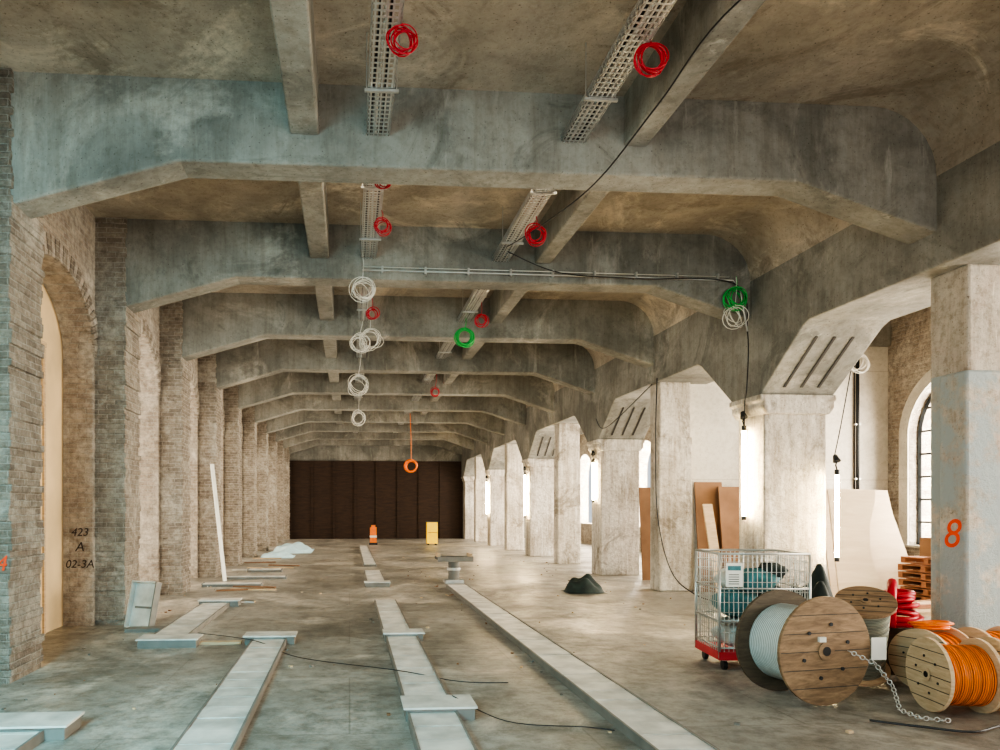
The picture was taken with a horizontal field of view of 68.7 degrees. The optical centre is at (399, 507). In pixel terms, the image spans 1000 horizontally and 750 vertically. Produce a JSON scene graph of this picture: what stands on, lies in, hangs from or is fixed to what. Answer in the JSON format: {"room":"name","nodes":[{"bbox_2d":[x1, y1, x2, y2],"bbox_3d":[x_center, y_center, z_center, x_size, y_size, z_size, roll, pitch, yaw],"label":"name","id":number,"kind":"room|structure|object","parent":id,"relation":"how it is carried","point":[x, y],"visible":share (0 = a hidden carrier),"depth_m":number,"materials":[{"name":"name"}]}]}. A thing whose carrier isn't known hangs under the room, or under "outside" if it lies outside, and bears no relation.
{"room":"building under renovation","nodes":[
{"label":"building under renovation","id":0,"kind":"room"},
{"bbox_2d":[40,205,241,625],"bbox_3d":[-5.413,-1.330,18.843,0.430,6.220,45.650,0,0,-4],"label":"wall","id":1,"kind":"structure","parent":0,"point":[74,228],"depth_m":10.89,"materials":[{"name":"brick"}]},
{"bbox_2d":[40,284,62,633],"bbox_3d":[-4.977,-0.920,9.401,0.181,5.400,3.250,0,0,-4],"label":"door","id":2,"kind":"structure","parent":1,"relation":"in","point":[51,577],"depth_m":10.53,"materials":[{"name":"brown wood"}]},
{"bbox_2d":[42,232,97,357],"bbox_3d":[-4.538,-2.909,9.522,0.055,1.263,3.030,0,0,-4],"label":"trim","id":3,"kind":"structure","parent":1,"relation":"attached to","point":[52,247],"depth_m":10.13,"materials":[{"name":"brick"}]},
{"bbox_2d":[140,316,160,395],"bbox_3d":[-4.799,-2.909,13.262,0.055,1.263,3.030,0,0,-4],"label":"trim","id":4,"kind":"structure","parent":1,"relation":"attached to","point":[145,330],"depth_m":14.16,"materials":[{"name":"brick"}]},
{"bbox_2d":[190,364,198,418],"bbox_3d":[-5.061,-2.909,17.003,0.055,1.263,3.030,0,0,-4],"label":"trim","id":5,"kind":"structure","parent":1,"relation":"attached to","point":[193,378],"depth_m":18.11,"materials":[{"name":"brick"}]},
{"bbox_2d":[290,446,524,538],"bbox_3d":[0.957,-1.330,42.230,17.400,6.220,0.480,0,0,-4],"label":"wall","id":6,"kind":"structure","parent":0,"point":[337,492],"depth_m":41.90,"materials":[{"name":"wood"}]},
{"bbox_2d":[0,0,999,407],"bbox_3d":[2.614,-4.255,18.527,17.400,1.130,48.600,0,0,-4],"label":"ceiling","id":7,"kind":"structure","parent":0,"point":[935,64],"depth_m":7.26,"materials":[{"name":"concrete"}]},
{"bbox_2d":[269,0,342,432],"bbox_3d":[-1.798,-4.180,18.981,0.300,0.560,44.580,0,0,-4],"label":"joist","id":8,"kind":"object","parent":7,"relation":"attached to","point":[293,20],"depth_m":6.95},
{"bbox_2d":[289,439,462,454],"bbox_3d":[-1.353,-3.779,41.567,10.040,1.422,0.420,0,0,-4],"label":"concrete beam","id":9,"kind":"structure","parent":7,"relation":"attached to","point":[442,444],"depth_m":41.41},
{"bbox_2d":[283,432,473,449],"bbox_3d":[-1.091,-3.779,37.826,10.040,1.422,0.420,0,0,-4],"label":"concrete beam","id":10,"kind":"structure","parent":7,"relation":"attached to","point":[453,438],"depth_m":37.64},
{"bbox_2d":[353,0,404,432],"bbox_3d":[-0.946,-4.165,17.827,0.320,0.550,47.700,0,0,-4],"label":"cable tray","id":11,"kind":"object","parent":7,"relation":"attached to","point":[377,63],"visible":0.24,"depth_m":6.88,"materials":[{"name":"metal"}]},
{"bbox_2d":[348,360,368,395],"bbox_3d":[-1.067,-3.392,18.377,0.527,1.097,0.411,0,0,-4],"label":"coil","id":12,"kind":"object","parent":11,"relation":"hanging from","point":[358,374],"visible":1,"depth_m":18.34,"materials":[{"name":"plastic"}]},
{"bbox_2d":[351,409,365,425],"bbox_3d":[-1.377,-3.323,23.954,0.478,1.234,0.343,0,0,-4],"label":"coil","id":13,"kind":"object","parent":11,"relation":"hanging from","point":[360,412],"visible":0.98,"depth_m":23.91,"materials":[{"name":"plastic"}]},
{"bbox_2d":[350,311,369,353],"bbox_3d":[-0.792,-3.505,14.289,0.413,0.872,0.279,0,0,-4],"label":"coil","id":14,"kind":"object","parent":11,"relation":"hanging from","point":[355,335],"visible":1,"depth_m":14.26,"materials":[{"name":"plastic"}]},
{"bbox_2d":[349,260,375,302],"bbox_3d":[-0.578,-3.554,11.034,0.408,0.773,0.272,0,0,-4],"label":"coil","id":15,"kind":"object","parent":11,"relation":"hanging from","point":[362,280],"visible":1,"depth_m":11.03,"materials":[{"name":"plastic"}]},
{"bbox_2d":[359,320,383,350],"bbox_3d":[-0.584,-3.559,14.704,0.505,0.763,0.344,0,0,-4],"label":"coil","id":16,"kind":"object","parent":11,"relation":"hanging from","point":[364,331],"visible":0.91,"depth_m":14.68,"materials":[{"name":"plastic"}]},
{"bbox_2d":[366,299,379,319],"bbox_3d":[-0.507,-3.716,13.502,0.265,0.410,0.101,0,0,-4],"label":"cable coil","id":17,"kind":"object","parent":11,"relation":"hanging from","point":[372,309],"visible":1,"depth_m":13.49,"materials":[{"name":"plastic"}]},
{"bbox_2d":[374,210,391,236],"bbox_3d":[-0.228,-3.753,9.502,0.239,0.337,0.098,0,0,-4],"label":"cable coil","id":18,"kind":"object","parent":11,"relation":"hanging from","point":[377,221],"visible":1,"depth_m":9.50,"materials":[{"name":"plastic"}]},
{"bbox_2d":[386,23,417,56],"bbox_3d":[0.015,-3.799,5.854,0.266,0.288,0.105,0,0,-4],"label":"cable coil","id":19,"kind":"object","parent":11,"relation":"hanging from","point":[401,52],"visible":1,"depth_m":5.84,"materials":[{"name":"plastic"}]},
{"bbox_2d":[393,0,676,432],"bbox_3d":[1.144,-4.165,17.974,0.330,0.550,47.700,0,0,-4],"label":"cable tray","id":20,"kind":"object","parent":7,"relation":"attached to","point":[587,97],"visible":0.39,"depth_m":7.00,"materials":[{"name":"metal"}]},
{"bbox_2d":[404,416,417,472],"bbox_3d":[0.455,-2.690,29.906,0.594,2.462,0.205,0,0,-14],"label":"cable coil","id":21,"kind":"object","parent":20,"relation":"hanging from","point":[411,459],"visible":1,"depth_m":29.88,"materials":[{"name":"plastic"}]},
{"bbox_2d":[454,319,474,347],"bbox_3d":[1.338,-3.615,14.939,0.435,0.612,0.161,0,0,-4],"label":"coil","id":22,"kind":"object","parent":20,"relation":"hanging from","point":[470,342],"visible":1,"depth_m":14.92,"materials":[{"name":"plastic"}]},
{"bbox_2d":[474,302,488,327],"bbox_3d":[1.549,-3.672,13.731,0.285,0.497,0.093,0,0,-4],"label":"cable coil","id":23,"kind":"object","parent":20,"relation":"hanging from","point":[481,314],"visible":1,"depth_m":13.71,"materials":[{"name":"plastic"}]},
{"bbox_2d":[525,216,546,246],"bbox_3d":[1.819,-3.724,9.708,0.296,0.395,0.113,0,0,-4],"label":"cable coil","id":24,"kind":"object","parent":20,"relation":"hanging from","point":[530,229],"visible":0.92,"depth_m":9.69,"materials":[{"name":"plastic"}]},
{"bbox_2d":[506,0,740,247],"bbox_3d":[2.248,-3.705,7.385,0.436,0.366,6.823,0,0,-15],"label":"hanging cable","id":25,"kind":"object","parent":20,"relation":"hanging from","point":[738,1],"visible":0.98,"depth_m":6.66,"materials":[{"name":"black rubber"}]},
{"bbox_2d":[508,251,748,426],"bbox_3d":[3.644,-2.603,11.374,4.096,2.571,0.313,0,0,-9],"label":"hanging cable","id":26,"kind":"object","parent":20,"relation":"hanging from","point":[508,251],"visible":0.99,"depth_m":11.53,"materials":[{"name":"black rubber"}]},
{"bbox_2d":[633,40,668,77],"bbox_3d":[2.105,-3.788,6.070,0.292,0.313,0.114,0,0,-4],"label":"cable coil","id":27,"kind":"object","parent":20,"relation":"hanging from","point":[655,45],"visible":1,"depth_m":6.05,"materials":[{"name":"plastic"}]},
{"bbox_2d":[412,0,765,424],"bbox_3d":[1.738,-4.180,19.228,0.250,0.560,44.580,0,0,-4],"label":"joist","id":28,"kind":"object","parent":7,"relation":"attached to","point":[696,18],"depth_m":7.05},
{"bbox_2d":[0,538,999,749],"bbox_3d":[2.614,1.880,18.527,17.400,0.200,48.600,0,0,-4],"label":"floor","id":29,"kind":"structure","parent":0,"point":[325,705],"depth_m":7.91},
{"bbox_2d":[0,67,44,683],"bbox_3d":[-4.186,-1.330,7.663,0.478,6.220,0.803,0,0,-4],"label":"brick pier","id":30,"kind":"object","parent":29,"relation":"on","point":[22,535],"visible":0.93,"depth_m":7.48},
{"bbox_2d":[0,711,84,749],"bbox_3d":[-2.815,1.721,3.848,0.760,0.118,4.070,0,0,-4],"label":"duct","id":31,"kind":"object","parent":29,"relation":"on","point":[20,730],"visible":1,"depth_m":5.53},
{"bbox_2d":[95,217,140,624],"bbox_3d":[-4.447,-1.330,11.404,0.478,6.220,0.804,0,0,-4],"label":"brick pier","id":32,"kind":"object","parent":29,"relation":"on","point":[117,380],"visible":0.93,"depth_m":11.02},
{"bbox_2d":[124,580,164,632],"bbox_3d":[-3.722,1.443,10.654,0.739,0.708,0.676,0,0,-4],"label":"metal tray","id":33,"kind":"object","parent":29,"relation":"on","point":[144,596],"visible":0.97,"depth_m":10.75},
{"bbox_2d":[159,300,190,594],"bbox_3d":[-4.709,-1.330,15.144,0.477,6.220,0.803,0,0,-4],"label":"brick pier","id":34,"kind":"object","parent":29,"relation":"on","point":[174,400],"visible":0.94,"depth_m":14.76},
{"bbox_2d":[135,598,241,648],"bbox_3d":[-3.116,1.721,11.235,0.790,0.118,4.190,0,0,-4],"label":"duct","id":35,"kind":"object","parent":29,"relation":"on","point":[182,632],"visible":0.99,"depth_m":10.33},
{"bbox_2d":[198,353,221,577],"bbox_3d":[-4.971,-1.330,18.886,0.478,6.220,0.803,0,0,-4],"label":"brick pier","id":36,"kind":"object","parent":29,"relation":"on","point":[209,421],"visible":0.83,"depth_m":18.50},
{"bbox_2d":[210,464,226,580],"bbox_3d":[-4.459,0.351,17.724,0.492,2.868,0.100,0,0,34],"label":"plank","id":37,"kind":"object","parent":29,"relation":"on","point":[211,465],"visible":1,"depth_m":17.71,"materials":[{"name":"white wood"}]},
{"bbox_2d":[199,640,241,644],"bbox_3d":[-2.351,1.765,9.469,0.530,0.030,0.120,0,0,-4],"label":"plank","id":38,"kind":"object","parent":29,"relation":"on","point":[229,641],"visible":1,"depth_m":9.42,"materials":[{"name":"brown wood"}]},
{"bbox_2d":[223,385,242,565],"bbox_3d":[-5.232,-1.330,22.626,0.478,6.220,0.803,0,0,-4],"label":"brick pier","id":39,"kind":"object","parent":29,"relation":"on","point":[232,439],"visible":0.84,"depth_m":22.25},
{"bbox_2d":[170,631,297,749],"bbox_3d":[-1.450,1.721,5.823,0.680,0.118,7.820,0,0,-4],"label":"duct","id":40,"kind":"object","parent":29,"relation":"on","point":[222,722],"visible":0.99,"depth_m":6.47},
{"bbox_2d":[201,568,286,586],"bbox_3d":[-3.738,1.739,18.334,1.740,0.082,4.100,0,0,-4],"label":"duct","id":41,"kind":"object","parent":29,"relation":"on","point":[204,584],"visible":0.84,"depth_m":17.96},
{"bbox_2d":[242,406,257,556],"bbox_3d":[-5.494,-1.330,26.368,0.478,6.220,0.802,0,0,-4],"label":"brick pier","id":42,"kind":"object","parent":29,"relation":"on","point":[249,447],"visible":0.73,"depth_m":25.98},
{"bbox_2d":[256,421,268,550],"bbox_3d":[-5.755,-1.330,30.108,0.478,6.220,0.804,0,0,-4],"label":"brick pier","id":43,"kind":"object","parent":29,"relation":"on","point":[262,461],"visible":0.6,"depth_m":29.73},
{"bbox_2d":[268,432,277,545],"bbox_3d":[-6.017,-1.330,33.849,0.478,6.220,0.804,0,0,-4],"label":"brick pier","id":44,"kind":"object","parent":29,"relation":"on","point":[272,451],"visible":0.59,"depth_m":33.47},
{"bbox_2d":[260,550,295,557],"bbox_3d":[-4.442,1.660,26.254,1.200,0.230,1.600,0,0,-4],"label":"heap","id":45,"kind":"object","parent":29,"relation":"on","point":[280,554],"visible":1,"depth_m":25.80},
{"bbox_2d":[277,440,284,542],"bbox_3d":[-6.279,-1.330,37.590,0.478,6.220,0.803,0,0,-4],"label":"brick pier","id":46,"kind":"object","parent":29,"relation":"on","point":[280,462],"visible":0.57,"depth_m":37.21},
{"bbox_2d":[284,447,289,538],"bbox_3d":[-6.541,-1.330,41.330,0.476,6.220,0.802,0,0,-4],"label":"brick pier","id":47,"kind":"object","parent":29,"relation":"on","point":[286,453],"visible":0.52,"depth_m":40.95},
{"bbox_2d":[273,542,313,552],"bbox_3d":[-4.387,1.584,29.767,1.600,0.382,3.200,0,0,-4],"label":"heap","id":48,"kind":"object","parent":29,"relation":"on","point":[297,547],"visible":0.95,"depth_m":28.85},
{"bbox_2d":[199,633,507,682],"bbox_3d":[-0.859,1.710,8.306,4.383,0.130,0.428,0,0,33],"label":"cable","id":49,"kind":"object","parent":29,"relation":"on","point":[199,633],"visible":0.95,"depth_m":7.78,"materials":[{"name":"rubber"}]},
{"bbox_2d":[369,525,377,544],"bbox_3d":[-1.294,1.305,34.995,0.400,0.950,0.300,0,0,-4],"label":"barrier post","id":50,"kind":"object","parent":29,"relation":"on","point":[373,530],"visible":1,"depth_m":34.94,"materials":[{"name":"orange plastic"}]},
{"bbox_2d":[359,545,390,586],"bbox_3d":[-1.092,1.721,24.574,0.590,0.118,16.820,0,0,-4],"label":"duct","id":51,"kind":"object","parent":29,"relation":"on","point":[374,578],"visible":0.99,"depth_m":18.83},
{"bbox_2d":[374,599,477,749],"bbox_3d":[0.256,1.721,7.236,0.620,0.118,12.400,0,0,-4],"label":"duct","id":52,"kind":"object","parent":29,"relation":"on","point":[434,717],"visible":1,"depth_m":6.40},
{"bbox_2d":[0,557,853,749],"bbox_3d":[0.395,1.765,15.672,9.872,0.030,20.702,0,0,-4],"label":"debris","id":53,"kind":"object","parent":29,"relation":"on","point":[260,588],"visible":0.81,"depth_m":15.56,"materials":[{"name":"wood"}]},
{"bbox_2d":[426,521,437,544],"bbox_3d":[1.534,1.210,34.691,0.560,1.140,0.560,0,0,-4],"label":"base cabinet","id":54,"kind":"object","parent":29,"relation":"on","point":[431,526],"visible":1,"depth_m":34.44,"materials":[{"name":"paint"}]},
{"bbox_2d":[435,553,472,583],"bbox_3d":[1.282,1.430,17.221,0.840,0.700,0.620,0,0,-4],"label":"stand","id":55,"kind":"object","parent":29,"relation":"on","point":[453,568],"visible":1,"depth_m":17.08,"materials":[{"name":"metal"}]},
{"bbox_2d":[461,476,473,538],"bbox_3d":[4.223,-0.015,41.897,1.270,3.590,0.960,0,0,-4],"label":"concrete column","id":56,"kind":"structure","parent":29,"relation":"on","point":[468,481],"depth_m":41.50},
{"bbox_2d":[474,457,486,541],"bbox_3d":[4.309,-0.460,38.149,0.740,4.480,0.550,0,0,-4],"label":"concrete column","id":57,"kind":"structure","parent":29,"relation":"on","point":[480,517],"depth_m":37.87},
{"bbox_2d":[485,469,504,545],"bbox_3d":[4.746,-0.015,34.415,1.270,3.590,0.960,0,0,-4],"label":"concrete column","id":58,"kind":"structure","parent":29,"relation":"on","point":[495,480],"depth_m":34.02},
{"bbox_2d":[504,444,523,549],"bbox_3d":[4.833,-0.460,30.667,0.740,4.480,0.550,0,0,-4],"label":"concrete column","id":59,"kind":"structure","parent":29,"relation":"on","point":[514,474],"depth_m":30.40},
{"bbox_2d":[452,695,614,730],"bbox_3d":[1.049,1.712,5.976,1.391,0.133,0.153,0,0,26],"label":"cable","id":60,"kind":"object","parent":29,"relation":"on","point":[452,695],"visible":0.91,"depth_m":5.88,"materials":[{"name":"rubber"}]},
{"bbox_2d":[522,459,553,555],"bbox_3d":[5.269,-0.015,26.933,1.270,3.590,0.960,0,0,-4],"label":"concrete column","id":61,"kind":"structure","parent":29,"relation":"on","point":[539,519],"depth_m":26.56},
{"bbox_2d":[554,423,580,563],"bbox_3d":[5.356,-0.460,23.185,0.740,4.480,0.550,0,0,-4],"label":"concrete column","id":62,"kind":"structure","parent":29,"relation":"on","point":[567,464],"depth_m":22.92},
{"bbox_2d":[446,584,719,749],"bbox_3d":[1.776,1.739,8.645,0.450,0.082,15.000,0,0,-4],"label":"duct","id":63,"kind":"object","parent":29,"relation":"on","point":[645,725],"visible":1,"depth_m":6.89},
{"bbox_2d":[562,574,607,593],"bbox_3d":[3.892,1.584,15.309,0.800,0.382,0.700,0,0,-4],"label":"heap","id":64,"kind":"object","parent":29,"relation":"on","point":[586,584],"visible":1,"depth_m":15.08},
{"bbox_2d":[586,439,644,574],"bbox_3d":[5.792,-0.015,19.451,1.270,3.590,0.960,0,0,-4],"label":"concrete column","id":65,"kind":"structure","parent":29,"relation":"on","point":[615,508],"depth_m":19.08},
{"bbox_2d":[639,487,649,579],"bbox_3d":[6.401,0.635,17.942,0.900,2.295,0.214,0,0,-10],"label":"board","id":66,"kind":"object","parent":29,"relation":"on","point":[644,492],"visible":0.36,"depth_m":17.88,"materials":[{"name":"wood"}]},
{"bbox_2d":[650,382,691,590],"bbox_3d":[5.879,-0.460,15.703,0.740,4.480,0.550,0,0,-4],"label":"concrete column","id":67,"kind":"structure","parent":29,"relation":"on","point":[673,439],"depth_m":15.44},
{"bbox_2d":[655,378,709,600],"bbox_3d":[5.618,-0.475,14.265,0.146,4.493,1.779,0,0,-20],"label":"hanging cable","id":68,"kind":"object","parent":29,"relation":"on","point":[656,378],"visible":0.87,"depth_m":14.94,"materials":[{"name":"black rubber"}]},
{"bbox_2d":[694,482,722,591],"bbox_3d":[6.640,0.612,15.433,0.600,2.341,0.264,0,0,-4],"label":"cardboard sheet","id":69,"kind":"object","parent":29,"relation":"on","point":[705,492],"visible":0.43,"depth_m":15.46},
{"bbox_2d":[702,504,719,592],"bbox_3d":[6.391,0.855,14.689,0.200,1.875,0.614,0,0,-4],"label":"board","id":70,"kind":"object","parent":29,"relation":"on","point":[709,519],"visible":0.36,"depth_m":14.79,"materials":[{"name":"brown wood"}]},
{"bbox_2d":[718,487,738,567],"bbox_3d":[7.167,0.665,15.305,0.750,2.237,0.299,0,0,-7],"label":"cardboard sheet","id":71,"kind":"object","parent":29,"relation":"on","point":[728,497],"visible":0.43,"depth_m":15.32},
{"bbox_2d":[695,549,810,669],"bbox_3d":[3.986,1.133,8.214,0.988,1.294,0.756,0,0,3],"label":"roll cage","id":72,"kind":"object","parent":29,"relation":"on","point":[719,650],"visible":0.57,"depth_m":7.99,"materials":[{"name":"silver metal"}]},
{"bbox_2d":[710,563,788,646],"bbox_3d":[3.970,1.109,8.215,0.820,0.996,0.567,0,0,3],"label":"heap","id":73,"kind":"object","parent":72,"relation":"in","point":[766,566],"visible":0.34,"depth_m":8.06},
{"bbox_2d":[729,394,835,587],"bbox_3d":[6.315,-0.015,11.970,1.270,3.590,0.960,0,0,-4],"label":"concrete column","id":74,"kind":"structure","parent":29,"relation":"on","point":[786,433],"depth_m":11.60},
{"bbox_2d":[735,590,869,705],"bbox_3d":[3.748,1.283,6.748,0.980,0.980,0.602,0,0,-14],"label":"drum","id":75,"kind":"object","parent":29,"relation":"on","point":[778,648],"visible":0.99,"depth_m":6.52,"materials":[{"name":"brown wood"}]},
{"bbox_2d":[788,563,832,599],"bbox_3d":[5.136,1.233,8.980,0.800,1.084,0.700,0,0,-4],"label":"heap","id":76,"kind":"object","parent":29,"relation":"on","point":[820,586],"visible":0.12,"depth_m":8.93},
{"bbox_2d":[827,490,883,590],"bbox_3d":[8.883,0.718,14.014,1.050,2.139,0.573,0,0,-1],"label":"leaning board","id":77,"kind":"object","parent":29,"relation":"on","point":[856,567],"visible":0.81,"depth_m":14.03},
{"bbox_2d":[835,586,897,686],"bbox_3d":[4.628,1.280,7.220,0.520,0.995,0.858,0,0,26],"label":"drum","id":78,"kind":"object","parent":29,"relation":"on","point":[876,606],"visible":0.34,"depth_m":7.04,"materials":[{"name":"brown wood"}]},
{"bbox_2d":[826,488,919,595],"bbox_3d":[9.626,0.685,14.821,1.850,2.202,0.520,0,0,-1],"label":"leaning board","id":79,"kind":"object","parent":29,"relation":"on","point":[887,548],"visible":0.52,"depth_m":14.79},
{"bbox_2d":[818,637,950,722],"bbox_3d":[4.223,1.461,6.322,0.951,0.622,0.408,0,0,35],"label":"chain","id":80,"kind":"object","parent":29,"relation":"on","point":[878,644],"visible":1,"depth_m":6.42,"materials":[{"name":"silver metal"}]},
{"bbox_2d":[884,578,923,674],"bbox_3d":[5.340,1.258,7.695,0.504,1.044,0.792,0,0,19],"label":"coil","id":81,"kind":"object","parent":29,"relation":"on","point":[905,598],"visible":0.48,"depth_m":7.67,"materials":[{"name":"plastic"}]},
{"bbox_2d":[897,599,930,616],"bbox_3d":[8.835,1.685,12.129,1.387,0.190,0.643,0,0,-15],"label":"timber offcuts","id":82,"kind":"object","parent":29,"relation":"on","point":[924,609],"visible":0.16,"depth_m":11.86,"materials":[{"name":"brown wood"}]},
{"bbox_2d":[898,556,930,599],"bbox_3d":[10.170,1.357,13.529,0.866,0.845,1.100,0,0,-10],"label":"pallet stack","id":83,"kind":"object","parent":29,"relation":"on","point":[921,566],"visible":0.3,"depth_m":13.76,"materials":[{"name":"brown wood"}]},
{"bbox_2d":[920,537,930,556],"bbox_3d":[10.093,0.727,13.469,0.520,0.362,0.428,0,0,-15],"label":"cardboard box","id":84,"kind":"object","parent":83,"relation":"on","point":[925,543],"visible":0.26,"depth_m":13.50,"materials":[{"name":"brown cardboard"}]},
{"bbox_2d":[888,620,968,685],"bbox_3d":[5.274,1.446,7.138,0.480,0.668,0.600,0,0,-24],"label":"drum","id":85,"kind":"object","parent":29,"relation":"on","point":[898,648],"depth_m":7.15,"materials":[{"name":"brown wood"}]},
{"bbox_2d":[869,719,999,732],"bbox_3d":[4.754,1.760,5.769,1.768,0.020,0.258,0,0,6],"label":"cable","id":86,"kind":"object","parent":29,"relation":"on","point":[870,720],"visible":1,"depth_m":5.78,"materials":[{"name":"metal"}]},
{"bbox_2d":[905,637,999,712],"bbox_3d":[4.832,1.455,6.302,0.462,0.640,0.640,0,0,6],"label":"drum","id":87,"kind":"object","parent":29,"relation":"on","point":[939,676],"visible":1,"depth_m":6.14,"materials":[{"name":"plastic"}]},
{"bbox_2d":[931,264,999,630],"bbox_3d":[6.572,-0.460,8.232,0.740,4.480,0.552,0,0,-4],"label":"concrete column","id":88,"kind":"structure","parent":29,"relation":"on","point":[965,300],"depth_m":7.98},
{"bbox_2d":[945,519,961,546],"bbox_3d":[6.207,0.283,8.104,0.002,0.322,0.228,0,0,-4],"label":"painted mark","id":89,"kind":"object","parent":88,"relation":"attached to","point":[957,521],"visible":1,"depth_m":8.10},
{"bbox_2d":[958,626,999,639],"bbox_3d":[5.864,1.480,7.176,0.462,0.600,0.600,0,0,-10],"label":"drum","id":90,"kind":"object","parent":29,"relation":"on","point":[971,632],"visible":0.22,"depth_m":7.13,"materials":[{"name":"brown wood"}]},
{"bbox_2d":[978,636,999,710],"bbox_3d":[5.411,1.455,6.343,0.482,0.640,0.640,0,0,3],"label":"drum","id":91,"kind":"object","parent":29,"relation":"on","point":[994,642],"visible":0.06,"depth_m":6.29,"materials":[{"name":"brown wood"}]},
{"bbox_2d":[461,141,999,476],"bbox_3d":[5.862,-3.130,18.454,1.230,2.660,48.000,0,0,-4],"label":"concrete girder","id":92,"kind":"object","parent":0,"point":[857,280],"visible":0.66,"depth_m":10.84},
{"bbox_2d":[275,422,486,443],"bbox_3d":[-0.830,-3.779,34.085,10.040,1.422,0.420,0,0,-4],"label":"concrete beam","id":93,"kind":"structure","parent":92,"relation":"attached to","point":[465,430],"depth_m":33.89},
{"bbox_2d":[266,410,503,435],"bbox_3d":[-0.568,-3.779,30.344,10.040,1.422,0.420,0,0,-4],"label":"concrete beam","id":94,"kind":"structure","parent":92,"relation":"attached to","point":[481,420],"depth_m":30.17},
{"bbox_2d":[254,394,525,425],"bbox_3d":[-0.306,-3.779,26.603,10.040,1.422,0.420,0,0,-4],"label":"concrete beam","id":95,"kind":"structure","parent":92,"relation":"attached to","point":[504,408],"depth_m":26.41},
{"bbox_2d":[238,372,554,412],"bbox_3d":[-0.045,-3.779,22.863,10.040,1.422,0.420,0,0,-4],"label":"concrete beam","id":96,"kind":"structure","parent":92,"relation":"attached to","point":[530,390],"depth_m":22.67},
{"bbox_2d":[216,339,594,394],"bbox_3d":[0.217,-3.779,19.122,10.040,1.422,0.420,0,0,-4],"label":"concrete beam","id":97,"kind":"structure","parent":92,"relation":"attached to","point":[571,366],"depth_m":18.93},
{"bbox_2d":[182,292,653,367],"bbox_3d":[0.478,-3.779,15.381,10.040,1.422,0.420,0,0,-4],"label":"concrete beam","id":98,"kind":"structure","parent":92,"relation":"attached to","point":[213,322],"depth_m":15.17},
{"bbox_2d":[125,219,749,324],"bbox_3d":[0.740,-3.779,11.640,10.040,1.422,0.420,0,0,-4],"label":"concrete beam","id":99,"kind":"structure","parent":92,"relation":"attached to","point":[167,261],"depth_m":11.42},
{"bbox_2d":[11,72,936,243],"bbox_3d":[1.001,-3.779,7.899,10.040,1.422,0.420,0,0,-4],"label":"concrete beam","id":100,"kind":"structure","parent":92,"relation":"attached to","point":[78,140],"depth_m":7.69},
{"bbox_2d":[523,466,525,516],"bbox_3d":[4.638,-0.602,26.851,0.118,1.903,0.129,0,0,-4],"label":"lamp","id":101,"kind":"object","parent":92,"relation":"hanging from","point":[524,468],"visible":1,"depth_m":26.82,"materials":[{"name":"white"}]},
{"bbox_2d":[361,256,748,330],"bbox_3d":[2.502,-3.379,11.423,6.212,1.123,0.279,0,0,-4],"label":"conduit pipe","id":102,"kind":"object","parent":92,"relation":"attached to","point":[425,271],"depth_m":11.54,"materials":[{"name":"metal"}]},
{"bbox_2d":[591,450,594,501],"bbox_3d":[5.198,-0.852,19.422,0.118,1.403,0.129,0,0,-4],"label":"lamp","id":103,"kind":"object","parent":92,"relation":"attached to","point":[592,452],"visible":1,"depth_m":19.40,"materials":[{"name":"white"}]},
{"bbox_2d":[611,407,645,434],"bbox_3d":[5.844,-2.213,18.491,0.600,0.624,0.804,0,0,-4],"label":"trim","id":104,"kind":"structure","parent":92,"relation":"attached to","point":[623,407],"depth_m":18.46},
{"bbox_2d":[740,411,747,519],"bbox_3d":[5.681,-0.702,11.937,0.118,1.803,0.129,0,0,-4],"label":"lamp","id":105,"kind":"object","parent":92,"relation":"hanging from","point":[742,412],"visible":0.97,"depth_m":11.90,"materials":[{"name":"white"}]},
{"bbox_2d":[783,336,854,387],"bbox_3d":[6.368,-2.213,11.009,0.600,0.624,0.804,0,0,-4],"label":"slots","id":106,"kind":"structure","parent":92,"relation":"attached to","point":[816,337],"depth_m":10.99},
{"bbox_2d":[834,371,850,454],"bbox_3d":[7.034,-1.746,11.368,0.078,1.854,0.515,0,0,-4],"label":"hanging cable","id":107,"kind":"object","parent":92,"relation":"hanging from","point":[850,371],"visible":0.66,"depth_m":11.48,"materials":[{"name":"black rubber"}]},
{"bbox_2d":[833,454,840,561],"bbox_3d":[6.936,-0.002,11.474,0.118,1.703,0.129,0,0,-4],"label":"lamp","id":108,"kind":"object","parent":107,"relation":"hanging from","point":[836,459],"visible":1,"depth_m":11.44,"materials":[{"name":"white"}]},
{"bbox_2d":[579,306,930,585],"bbox_3d":[10.806,-1.330,20.366,0.600,6.220,46.075,0,0,-4],"label":"wall","id":109,"kind":"structure","parent":0,"point":[909,352],"depth_m":15.44,"materials":[{"name":"brick"}]},
{"bbox_2d":[899,369,930,547],"bbox_3d":[11.019,-1.070,14.203,0.365,3.800,2.900,0,0,-4],"label":"window","id":110,"kind":"structure","parent":109,"relation":"in","point":[924,382],"depth_m":15.39,"materials":[{"name":"metal"}]},
{"bbox_2d":[690,347,887,589],"bbox_3d":[8.512,-0.895,15.900,4.600,5.350,0.165,0,0,-4],"label":"wall partition","id":111,"kind":"structure","parent":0,"point":[714,431],"depth_m":15.91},
{"bbox_2d":[853,359,860,488],"bbox_3d":[10.066,-1.840,15.893,0.120,3.440,0.095,0,0,-4],"label":"conduit riser","id":112,"kind":"object","parent":111,"relation":"attached to","point":[857,424],"visible":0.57,"depth_m":15.86,"materials":[{"name":"metal"}]},
{"bbox_2d":[852,354,869,373],"bbox_3d":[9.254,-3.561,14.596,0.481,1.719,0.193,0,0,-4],"label":"coil","id":113,"kind":"object","parent":112,"relation":"hanging from","point":[863,355],"visible":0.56,"depth_m":14.57,"materials":[{"name":"plastic"}]},
{"bbox_2d":[868,320,890,346],"bbox_3d":[8.736,-4.005,15.923,4.150,0.870,0.350,0,0,-4],"label":"wall","id":114,"kind":"structure","parent":0,"point":[883,338],"depth_m":15.88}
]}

